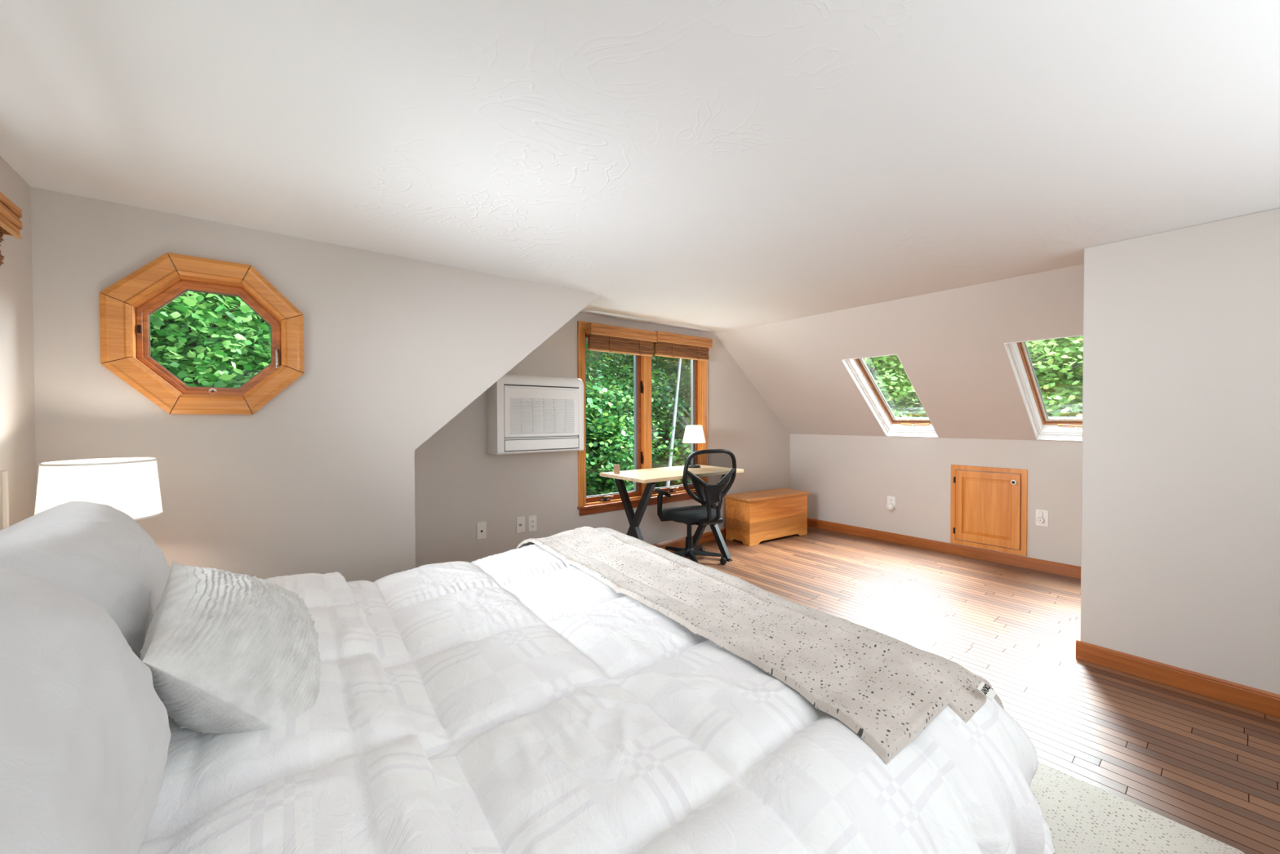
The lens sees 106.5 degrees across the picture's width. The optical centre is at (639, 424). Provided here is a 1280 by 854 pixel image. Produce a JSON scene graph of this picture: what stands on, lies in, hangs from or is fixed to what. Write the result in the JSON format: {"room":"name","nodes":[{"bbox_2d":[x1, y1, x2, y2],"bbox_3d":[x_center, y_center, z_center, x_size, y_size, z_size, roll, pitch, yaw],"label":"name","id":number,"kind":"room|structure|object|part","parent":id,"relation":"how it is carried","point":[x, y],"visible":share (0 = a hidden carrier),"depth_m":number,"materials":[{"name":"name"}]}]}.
{"room":"bedroom","nodes":[
{"label":"bedroom","id":0,"kind":"room"},
{"bbox_2d":[0,155,36,526],"bbox_3d":[-0.764,0.202,-0.244,0.150,2.167,5.162,-1,1,-38],"label":"wall","id":1,"kind":"structure","parent":0,"point":[17,405],"depth_m":1.70,"materials":[{"name":"paint"}]},
{"bbox_2d":[0,191,22,265],"bbox_3d":[-1.524,-0.352,0.929,0.081,0.620,1.355,-1,1,-38],"label":"bamboo shade","id":2,"kind":"object","parent":1,"relation":"attached to","point":[11,224],"visible":1,"depth_m":1.43,"materials":[{"name":"brown wood"}]},
{"bbox_3d":[-1.536,-0.540,0.915,0.047,0.127,1.327,-1,1,-38],"label":"slat panel","id":3,"kind":"part","parent":2,"relation":"part of","materials":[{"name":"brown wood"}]},
{"bbox_2d":[30,186,599,582],"bbox_3d":[-1.397,0.166,2.642,2.739,2.167,0.150,-1,1,-38],"label":"wall","id":4,"kind":"structure","parent":0,"point":[320,479],"depth_m":2.33,"materials":[{"name":"paint"}]},
{"bbox_2d":[99,252,304,414],"bbox_3d":[-1.947,-0.391,2.183,0.669,0.687,0.178,-1,1,-38],"label":"window","id":5,"kind":"structure","parent":4,"relation":"in","point":[124,327],"depth_m":2.10,"materials":[{"name":"brown wood"}]},
{"bbox_3d":[-2.130,-0.387,1.944,0.086,0.281,0.029,-1,1,-38],"label":"casing","id":6,"kind":"part","parent":5,"relation":"part of","materials":[{"name":"brown wood"}]},
{"bbox_3d":[-2.130,-0.408,2.037,0.013,0.035,0.020,-1,1,-38],"label":"strike plate","id":7,"kind":"part","parent":5,"relation":"part of","materials":[{"name":"brown metal"}]},
{"bbox_3d":[-2.073,-0.613,1.986,0.229,0.234,0.029,-1,1,-38],"label":"casing","id":8,"kind":"part","parent":5,"relation":"part of","materials":[{"name":"brown wood"}]},
{"bbox_3d":[-2.072,-0.163,1.992,0.229,0.234,0.029,-1,1,-38],"label":"casing","id":9,"kind":"part","parent":5,"relation":"part of","materials":[{"name":"brown wood"}]},
{"bbox_3d":[-1.971,-0.391,2.214,0.493,0.509,0.060,-1,1,-38],"label":"sash","id":10,"kind":"part","parent":5,"relation":"part of","materials":[{"name":"brown wood"}]},
{"bbox_3d":[-1.902,-0.691,2.121,0.274,0.086,0.029,-1,1,-38],"label":"casing","id":11,"kind":"part","parent":5,"relation":"part of","materials":[{"name":"brown wood"}]},
{"bbox_3d":[-1.900,-0.089,2.129,0.274,0.086,0.029,-1,1,-38],"label":"casing","id":12,"kind":"part","parent":5,"relation":"part of","materials":[{"name":"brown wood"}]},
{"bbox_3d":[-1.730,-0.617,2.258,0.229,0.234,0.029,-1,1,-38],"label":"casing","id":13,"kind":"part","parent":5,"relation":"part of","materials":[{"name":"brown wood"}]},
{"bbox_3d":[-1.728,-0.167,2.264,0.229,0.234,0.029,-1,1,-38],"label":"casing","id":14,"kind":"part","parent":5,"relation":"part of","materials":[{"name":"brown wood"}]},
{"bbox_3d":[-1.752,-0.322,2.313,0.012,0.084,0.030,-1,1,-38],"label":"latch lever","id":15,"kind":"part","parent":5,"relation":"part of","materials":[{"name":"silver metal"}]},
{"bbox_3d":[-1.672,-0.393,2.306,0.086,0.281,0.029,-1,1,-38],"label":"casing","id":16,"kind":"part","parent":5,"relation":"part of","materials":[{"name":"brown wood"}]},
{"bbox_2d":[414,312,790,567],"bbox_3d":[0.132,0.136,4.601,4.577,2.167,0.150,-1,1,-38],"label":"wall","id":17,"kind":"structure","parent":0,"point":[459,486],"depth_m":3.80,"materials":[{"name":"paint"}]},
{"bbox_2d":[476,521,486,539],"bbox_3d":[-1.152,0.773,3.491,0.070,0.124,0.008,-1,1,-38],"label":"wall jack","id":18,"kind":"object","parent":17,"relation":"attached to","point":[481,526],"visible":1,"depth_m":3.49,"materials":[{"name":"white plastic"}]},
{"bbox_2d":[515,515,524,533],"bbox_3d":[-0.909,0.770,3.676,0.070,0.124,0.018,-1,1,-38],"label":"plate","id":19,"kind":"object","parent":17,"relation":"attached to","point":[520,521],"visible":1,"depth_m":3.68,"materials":[{"name":"white plastic"}]},
{"bbox_2d":[528,515,537,532],"bbox_3d":[-0.834,0.774,3.741,0.070,0.124,0.010,-1,1,-38],"label":"wall outlet","id":20,"kind":"object","parent":17,"relation":"attached to","point":[532,526],"visible":1,"depth_m":3.74,"materials":[{"name":"white plastic"}]},
{"bbox_2d":[486,373,583,454],"bbox_3d":[-0.779,-0.081,3.652,0.712,0.580,0.204,-1,1,-38],"label":"air conditioner","id":21,"kind":"object","parent":17,"relation":"attached to","point":[526,414],"visible":0.94,"depth_m":3.54,"materials":[{"name":"white plastic"}]},
{"bbox_3d":[-0.717,-0.099,3.579,0.611,0.368,0.014,-1,1,-38],"label":"panel","id":22,"kind":"part","parent":21,"relation":"part of","materials":[{"name":"white plastic"}]},
{"bbox_2d":[510,398,574,433],"bbox_3d":[-0.716,-0.065,3.579,0.529,0.256,0.008,-1,1,-38],"label":"grille","id":23,"kind":"object","parent":21,"relation":"attached to","point":[527,415],"depth_m":3.57,"materials":[{"name":"white plastic"}]},
{"bbox_2d":[577,320,707,515],"bbox_3d":[0.061,-0.060,4.514,1.569,1.628,0.195,-1,1,-38],"label":"window","id":24,"kind":"structure","parent":17,"relation":"in","point":[596,504],"depth_m":4.46,"materials":[{"name":"brown wood"}]},
{"bbox_3d":[-0.480,-0.078,4.004,0.068,1.525,0.022,-1,1,-38],"label":"casing","id":25,"kind":"part","parent":24,"relation":"part of","materials":[{"name":"brown wood"}]},
{"bbox_3d":[0.097,-0.843,4.454,1.547,0.060,0.020,-1,1,-38],"label":"head casing","id":26,"kind":"part","parent":24,"relation":"part of","materials":[{"name":"brown wood"}]},
{"bbox_3d":[-0.246,-0.065,4.296,0.641,1.464,0.045,-1,1,-38],"label":"sash","id":27,"kind":"part","parent":24,"relation":"part of","materials":[{"name":"brown wood"}]},
{"bbox_2d":[586,322,657,402],"bbox_3d":[-0.139,-0.524,4.175,0.710,0.641,0.081,-1,1,-38],"label":"bamboo shade","id":28,"kind":"object","parent":24,"relation":"attached to","point":[601,337],"visible":1,"depth_m":4.13,"materials":[{"name":"brown wood"}]},
{"bbox_3d":[-0.151,-0.712,4.184,0.682,0.148,0.047,-1,1,-38],"label":"slat panel","id":29,"kind":"part","parent":28,"relation":"part of","materials":[{"name":"brown wood"}]},
{"bbox_3d":[-0.150,-0.631,4.184,0.682,0.014,0.030,-1,1,-38],"label":"rail","id":30,"kind":"part","parent":28,"relation":"part of","materials":[{"name":"brown wood"}]},
{"bbox_3d":[0.041,-0.483,4.363,0.002,0.553,0.002,-1,1,-38],"label":"cord","id":31,"kind":"part","parent":28,"relation":"part of","materials":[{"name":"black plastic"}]},
{"bbox_3d":[0.335,-0.073,4.756,0.656,1.464,0.045,-1,1,-38],"label":"sash","id":32,"kind":"part","parent":24,"relation":"part of","materials":[{"name":"brown wood"}]},
{"bbox_2d":[653,330,712,360],"bbox_3d":[0.431,-0.544,4.626,0.728,0.640,0.081,-1,1,-38],"label":"bamboo shade","id":33,"kind":"object","parent":24,"relation":"attached to","point":[668,344],"visible":0.91,"depth_m":4.59,"materials":[{"name":"brown wood"}]},
{"bbox_3d":[0.419,-0.731,4.635,0.700,0.147,0.047,-1,1,-38],"label":"slat panel","id":34,"kind":"part","parent":33,"relation":"part of","materials":[{"name":"brown wood"}]},
{"bbox_3d":[0.420,-0.651,4.635,0.700,0.014,0.030,-1,1,-38],"label":"rail","id":35,"kind":"part","parent":33,"relation":"part of","materials":[{"name":"brown wood"}]},
{"bbox_3d":[0.679,-0.094,4.921,0.070,1.525,0.022,-1,1,-38],"label":"casing","id":36,"kind":"part","parent":24,"relation":"part of","materials":[{"name":"brown wood"}]},
{"bbox_2d":[652,528,725,551],"bbox_3d":[0.127,1.174,4.503,4.427,0.094,0.015,-1,1,-38],"label":"baseboard","id":37,"kind":"structure","parent":17,"relation":"attached to","point":[707,536],"depth_m":4.74,"materials":[{"name":"brown wood"}]},
{"bbox_2d":[0,0,1279,333],"bbox_3d":[0.740,-0.978,1.403,4.577,0.140,5.900,-1,1,-38],"label":"ceiling","id":38,"kind":"structure","parent":0,"point":[714,166],"depth_m":1.46,"materials":[{"name":"white paint"}]},
{"bbox_2d":[715,264,1084,441],"bbox_3d":[3.100,-0.457,3.277,1.439,1.197,5.900,-1,1,-38],"label":"wall","id":39,"kind":"structure","parent":0,"point":[949,344],"depth_m":3.97,"materials":[{"name":"paint"}]},
{"bbox_2d":[841,354,938,437],"bbox_3d":[2.405,-0.309,4.512,1.004,0.862,0.490,-1,1,-38],"label":"window","id":40,"kind":"structure","parent":39,"relation":"in","point":[891,425],"depth_m":4.73,"materials":[{"name":"white paint"}]},
{"bbox_3d":[2.447,-0.372,4.545,0.895,0.736,0.438,-1,1,-38],"label":"frame","id":41,"kind":"part","parent":40,"relation":"part of","materials":[{"name":"brown wood"}]},
{"bbox_3d":[2.450,-0.376,4.546,0.867,0.708,0.417,-1,1,-38],"label":"sash","id":42,"kind":"part","parent":40,"relation":"part of","materials":[{"name":"brown wood"}]},
{"bbox_3d":[2.453,-0.381,4.549,0.844,0.686,0.397,-1,1,-38],"label":"sash","id":43,"kind":"part","parent":40,"relation":"part of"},
{"bbox_3d":[2.764,-0.005,4.786,0.018,0.021,0.261,-1,1,-38],"label":"handle","id":44,"kind":"part","parent":40,"relation":"part of","materials":[{"name":"brown wood"}]},
{"bbox_2d":[1004,334,1083,440],"bbox_3d":[3.165,-0.298,3.551,1.004,0.862,0.490,-1,1,-38],"label":"window","id":45,"kind":"structure","parent":39,"relation":"in","point":[1044,427],"depth_m":3.82,"materials":[{"name":"white paint"}]},
{"bbox_3d":[3.208,-0.362,3.584,0.895,0.736,0.438,-1,1,-38],"label":"frame","id":46,"kind":"part","parent":45,"relation":"part of","materials":[{"name":"brown wood"}]},
{"bbox_3d":[3.210,-0.366,3.586,0.867,0.708,0.417,-1,1,-38],"label":"sash","id":47,"kind":"part","parent":45,"relation":"part of","materials":[{"name":"brown wood"}]},
{"bbox_3d":[3.213,-0.370,3.588,0.844,0.686,0.397,-1,1,-38],"label":"sash","id":48,"kind":"part","parent":45,"relation":"part of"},
{"bbox_3d":[3.524,0.005,3.826,0.018,0.021,0.261,-1,1,-38],"label":"handle","id":49,"kind":"part","parent":45,"relation":"part of","materials":[{"name":"brown wood"}]},
{"bbox_2d":[790,433,1082,566],"bbox_3d":[3.700,0.678,3.668,0.150,1.087,5.750,-1,1,-38],"label":"wall","id":50,"kind":"structure","parent":0,"point":[848,479],"depth_m":4.69,"materials":[{"name":"paint"}]},
{"bbox_2d":[887,495,895,507],"bbox_3d":[2.602,0.796,4.929,0.010,0.118,0.080,-1,1,-38],"label":"wall outlet","id":51,"kind":"object","parent":50,"relation":"attached to","point":[891,500],"visible":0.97,"depth_m":4.92,"materials":[{"name":"white plastic"}]},
{"bbox_2d":[885,503,893,511],"bbox_3d":[2.578,0.847,4.911,0.051,0.076,0.079,-1,1,-38],"label":"plug","id":52,"kind":"object","parent":51,"relation":"attached to","point":[890,507],"visible":1,"depth_m":4.89,"materials":[{"name":"white plastic"}]},
{"bbox_2d":[807,517,1080,578],"bbox_3d":[3.595,1.175,3.676,0.015,0.094,5.584,-1,1,-38],"label":"baseboard","id":53,"kind":"structure","parent":50,"relation":"attached to","point":[1072,571],"depth_m":4.45,"materials":[{"name":"brown wood"}]},
{"bbox_2d":[950,464,1027,555],"bbox_3d":[3.097,0.747,4.261,0.061,0.738,0.571,-1,1,-38],"label":"door","id":54,"kind":"structure","parent":50,"relation":"in","point":[985,506],"depth_m":4.25,"materials":[{"name":"brown wood"}]},
{"bbox_3d":[3.108,0.743,4.273,0.017,0.528,0.381,-1,1,-38],"label":"raised panel","id":55,"kind":"part","parent":54,"relation":"part of","materials":[{"name":"brown wood"}]},
{"bbox_2d":[1035,509,1048,526],"bbox_3d":[3.355,0.776,3.977,0.010,0.134,0.082,-1,1,-38],"label":"wall outlet","id":56,"kind":"object","parent":50,"relation":"attached to","point":[1045,523],"visible":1,"depth_m":3.97,"materials":[{"name":"white plastic"}]},
{"bbox_2d":[1036,511,1044,522],"bbox_3d":[3.336,0.768,3.967,0.030,0.094,0.048,-1,1,-38],"label":"plug adapter","id":57,"kind":"object","parent":56,"relation":"attached to","point":[1040,519],"visible":1,"depth_m":3.96,"materials":[{"name":"white plastic"}]},
{"bbox_2d":[669,525,1279,853],"bbox_3d":[1.333,1.312,1.897,6.073,0.120,5.900,-1,1,-38],"label":"floor","id":58,"kind":"structure","parent":0,"point":[1210,766],"depth_m":2.35,"materials":[{"name":"brown wood"}]},
{"bbox_2d":[0,468,8,530],"bbox_3d":[-0.467,0.693,1.261,2.042,1.145,1.855,-1,1,-38],"label":"bed","id":59,"kind":"object","parent":58,"relation":"on","point":[4,492],"visible":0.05,"depth_m":1.31,"materials":[{"name":"white"}]},
{"bbox_2d":[137,531,1054,853],"bbox_3d":[-0.337,0.790,1.392,2.218,0.542,2.369,-1,1,-38],"label":"duvet","id":60,"kind":"object","parent":59,"relation":"on","point":[513,701],"visible":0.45,"depth_m":0.90,"materials":[{"name":"white fabric"}]},
{"bbox_2d":[0,501,170,658],"bbox_3d":[-1.205,0.399,0.989,0.348,0.405,0.767,-1,1,-38],"label":"bed pillow","id":61,"kind":"object","parent":60,"relation":"on","point":[99,553],"visible":0.47,"depth_m":0.92,"materials":[{"name":"white fabric"}]},
{"bbox_2d":[0,567,171,853],"bbox_3d":[-0.699,0.399,0.427,0.374,0.404,0.774,-1,1,-38],"label":"bed pillow","id":62,"kind":"object","parent":60,"relation":"on","point":[85,732],"visible":1,"depth_m":0.50,"materials":[{"name":"white fabric"}]},
{"bbox_2d":[138,560,320,733],"bbox_3d":[-0.799,0.448,0.954,0.265,0.307,0.458,-1,1,-38],"label":"throw cushion","id":63,"kind":"object","parent":60,"relation":"on","point":[224,651],"visible":0.84,"depth_m":0.84,"materials":[{"name":"white fabric"}]},
{"bbox_2d":[515,526,1004,764],"bbox_3d":[0.188,0.763,1.914,0.751,0.458,2.066,-1,1,-35],"label":"throw blanket","id":64,"kind":"object","parent":60,"relation":"on","point":[886,689],"visible":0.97,"depth_m":1.27,"materials":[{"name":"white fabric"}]},
{"bbox_2d":[600,465,743,561],"bbox_3d":[0.307,0.820,4.208,1.163,0.826,0.605,-1,1,-38],"label":"desk","id":65,"kind":"object","parent":58,"relation":"on","point":[650,477],"visible":0.51,"depth_m":3.98,"materials":[{"name":"brown wood"}]},
{"bbox_2d":[613,464,619,474],"bbox_3d":[-0.188,0.372,4.014,0.012,0.077,0.072,-1,1,-38],"label":"photo card","id":66,"kind":"object","parent":65,"relation":"on","point":[616,467],"visible":1,"depth_m":4.00,"materials":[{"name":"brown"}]},
{"bbox_2d":[682,425,705,452],"bbox_3d":[0.516,0.204,4.492,0.216,0.396,0.216,-1,1,-38],"label":"table lamp","id":67,"kind":"object","parent":65,"relation":"on","point":[693,434],"visible":0.74,"depth_m":4.41,"materials":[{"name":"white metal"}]},
{"bbox_3d":[0.516,0.087,4.490,0.216,0.162,0.216,-1,1,-38],"label":"lamp shade","id":68,"kind":"part","parent":67,"relation":"part of","materials":[{"name":"white fabric"}]},
{"bbox_2d":[654,448,736,564],"bbox_3d":[0.456,0.710,4.202,0.632,1.027,0.717,-1,1,-26],"label":"office chair","id":69,"kind":"object","parent":58,"relation":"on","point":[708,474],"visible":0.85,"depth_m":3.96,"materials":[{"name":"black plastic"}]},
{"bbox_3d":[0.246,0.711,4.157,0.178,0.254,0.052,0,1,-11],"label":"armrest","id":70,"kind":"part","parent":69,"relation":"part of","materials":[{"name":"black plastic"}]},
{"bbox_3d":[0.340,1.131,4.365,0.058,0.050,0.255,-1,1,-43],"label":"leg","id":71,"kind":"part","parent":69,"relation":"part of","materials":[{"name":"black plastic"}]},
{"bbox_3d":[0.305,1.133,4.180,0.256,0.050,0.058,-1,1,-26],"label":"leg","id":72,"kind":"part","parent":69,"relation":"part of","materials":[{"name":"black plastic"}]},
{"bbox_3d":[0.446,0.796,4.245,0.480,0.096,0.480,-1,1,-26],"label":"seat","id":73,"kind":"part","parent":69,"relation":"part of","materials":[{"name":"black fabric"}]},
{"bbox_3d":[0.465,1.134,4.093,0.058,0.050,0.255,0,1,-7],"label":"leg","id":74,"kind":"part","parent":69,"relation":"part of","materials":[{"name":"black plastic"}]},
{"bbox_3d":[0.524,1.130,4.386,0.058,0.050,0.255,0,1,29],"label":"leg","id":75,"kind":"part","parent":69,"relation":"part of","materials":[{"name":"black plastic"}]},
{"bbox_3d":[0.601,1.132,4.218,0.255,0.050,0.058,0,1,11],"label":"leg","id":76,"kind":"part","parent":69,"relation":"part of","materials":[{"name":"black plastic"}]},
{"bbox_3d":[0.593,0.432,3.941,0.523,0.464,0.098,-1,1,-26],"label":"frame","id":77,"kind":"part","parent":69,"relation":"part of","materials":[{"name":"black plastic"}]},
{"bbox_3d":[0.591,0.432,3.944,0.490,0.430,0.064,-1,1,-26],"label":"panel","id":78,"kind":"part","parent":69,"relation":"part of","materials":[{"name":"black plastic"}]},
{"bbox_3d":[0.636,0.708,4.350,0.178,0.254,0.052,-1,1,-41],"label":"armrest","id":79,"kind":"part","parent":69,"relation":"part of","materials":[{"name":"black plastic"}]},
{"bbox_2d":[724,488,808,546],"bbox_3d":[1.389,0.974,5.159,0.914,0.470,0.366,-1,1,-33],"label":"wooden chest","id":80,"kind":"object","parent":58,"relation":"on","point":[752,517],"visible":0.93,"depth_m":4.98,"materials":[{"name":"brown wood"}]},
{"bbox_3d":[1.388,0.753,5.156,0.914,0.028,0.366,-1,1,-33],"label":"lid","id":81,"kind":"part","parent":80,"relation":"part of","materials":[{"name":"brown wood"}]},
{"bbox_3d":[1.386,0.772,5.159,0.898,0.010,0.354,-1,1,-33],"label":"lid moulding","id":82,"kind":"part","parent":80,"relation":"part of","materials":[{"name":"brown wood"}]},
{"bbox_2d":[1030,761,1244,853],"bbox_3d":[0.221,1.252,1.687,2.055,0.012,2.390,-1,1,-38],"label":"rug","id":83,"kind":"object","parent":58,"relation":"on","point":[1081,817],"visible":0.12,"depth_m":1.48,"materials":[{"name":"carpet"}]},
{"bbox_3d":[-1.954,0.970,1.813,0.510,0.585,0.432,-1,1,-38],"label":"nightstand","id":84,"kind":"object","parent":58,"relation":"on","visible":0},
{"bbox_2d":[34,457,163,520],"bbox_3d":[-1.880,0.402,1.673,0.303,0.554,0.303,-1,1,-38],"label":"bedside lamp","id":85,"kind":"object","parent":84,"relation":"on","point":[131,486],"visible":0.72,"depth_m":1.59,"materials":[{"name":"white fabric"}]},
{"bbox_3d":[-1.881,0.128,1.670,0.273,0.007,0.273,-1,1,-38],"label":"shade trim","id":86,"kind":"part","parent":85,"relation":"part of","materials":[{"name":"white fabric"}]},
{"bbox_3d":[-1.880,0.326,1.672,0.303,0.007,0.303,-1,1,-38],"label":"shade trim","id":87,"kind":"part","parent":85,"relation":"part of","materials":[{"name":"white fabric"}]},
{"bbox_2d":[1075,208,1279,717],"bbox_3d":[3.201,0.168,1.508,0.125,2.167,2.690,-1,1,-38],"label":"wall","id":88,"kind":"structure","parent":0,"point":[1180,548],"depth_m":2.24,"materials":[{"name":"paint"}]},
{"label":"outside","id":89,"kind":"structure","parent":0,"visible":0},
{"bbox_2d":[167,320,1082,496],"bbox_3d":[-0.564,-4.051,13.538,44.000,13.382,46.000,-1,1,-38],"label":"hillside","id":90,"kind":"structure","parent":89,"point":[660,459],"depth_m":13.15,"materials":[{"name":"green plant"}]},
{"bbox_2d":[150,291,271,387],"bbox_3d":[-3.881,0.334,4.024,3.006,4.452,3.293,0,1,-2],"label":"broadleaf tree","id":91,"kind":"object","parent":90,"relation":"on","point":[191,316],"visible":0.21,"depth_m":3.64,"materials":[{"name":"green plant"}]},
{"bbox_2d":[150,294,271,379],"bbox_3d":[-4.645,-0.597,5.965,4.845,4.466,4.441,-1,1,-35],"label":"broadleaf tree","id":92,"kind":"object","parent":90,"relation":"on","point":[246,324],"visible":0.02,"depth_m":4.94,"materials":[{"name":"plant"}]},
{"bbox_2d":[585,338,609,386],"bbox_3d":[-2.873,-1.022,11.116,4.467,3.902,4.526,-1,1,-28],"label":"tree","id":93,"kind":"object","parent":90,"relation":"on","point":[586,345],"visible":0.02,"depth_m":11.37,"materials":[{"name":"green plant"}]},
{"bbox_2d":[586,367,674,494],"bbox_3d":[-0.716,0.562,7.809,2.636,3.023,2.412,0,1,-16],"label":"tree","id":94,"kind":"object","parent":90,"relation":"on","point":[606,433],"visible":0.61,"depth_m":7.47,"materials":[{"name":"green plant"}]},
{"bbox_2d":[586,353,690,470],"bbox_3d":[-0.252,-0.038,9.811,2.576,2.864,3.025,0,1,27],"label":"tree","id":95,"kind":"object","parent":90,"relation":"on","point":[655,392],"visible":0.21,"depth_m":9.57,"materials":[{"name":"plant"}]},
{"bbox_2d":[586,348,690,438],"bbox_3d":[0.313,-1.204,14.017,4.467,3.902,4.526,-1,1,-28],"label":"tree","id":96,"kind":"object","parent":90,"relation":"on","point":[662,361],"visible":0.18,"depth_m":13.47,"materials":[{"name":"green plant"}]},
{"bbox_2d":[665,358,681,486],"bbox_3d":[0.485,-0.377,7.633,2.743,5.405,2.389,0,1,36],"label":"birch tree","id":97,"kind":"object","parent":90,"relation":"on","point":[673,424],"visible":0.02,"depth_m":8.11,"materials":[{"name":"white plant"}]},
{"bbox_2d":[657,364,690,448],"bbox_3d":[1.743,0.033,11.013,2.816,3.038,2.604,-1,1,-38],"label":"tree","id":98,"kind":"object","parent":90,"relation":"on","point":[687,412],"visible":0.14,"depth_m":10.88,"materials":[{"name":"green plant"}]},
{"bbox_2d":[658,438,690,485],"bbox_3d":[1.321,1.144,8.869,2.093,2.133,1.958,0,1,14],"label":"tree","id":99,"kind":"object","parent":90,"relation":"on","point":[684,453],"visible":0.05,"depth_m":8.91,"materials":[{"name":"green plant"}]},
{"bbox_2d":[866,357,907,411],"bbox_3d":[5.122,-1.010,12.935,4.549,3.613,3.893,-1,1,-38],"label":"tree","id":100,"kind":"object","parent":90,"relation":"on","point":[867,357],"visible":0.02,"depth_m":12.17,"materials":[{"name":"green plant"}]},
{"bbox_2d":[862,355,928,417],"bbox_3d":[4.173,-0.067,8.557,3.326,3.934,3.294,-1,1,-25],"label":"tree","id":101,"kind":"object","parent":90,"relation":"on","point":[900,384],"visible":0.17,"depth_m":7.91,"materials":[{"name":"green plant"}]},
{"bbox_2d":[911,341,1083,417],"bbox_3d":[7.666,-0.976,9.720,4.549,3.613,3.893,-1,1,-38],"label":"tree","id":102,"kind":"object","parent":90,"relation":"on","point":[1068,360],"visible":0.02,"depth_m":8.98,"materials":[{"name":"plant"}]},
{"bbox_2d":[920,335,1083,417],"bbox_3d":[5.818,-0.156,6.949,3.022,4.004,3.444,0,1,24],"label":"tree","id":103,"kind":"object","parent":90,"relation":"on","point":[1050,351],"visible":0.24,"depth_m":6.31,"materials":[{"name":"green plant"}]}
]}

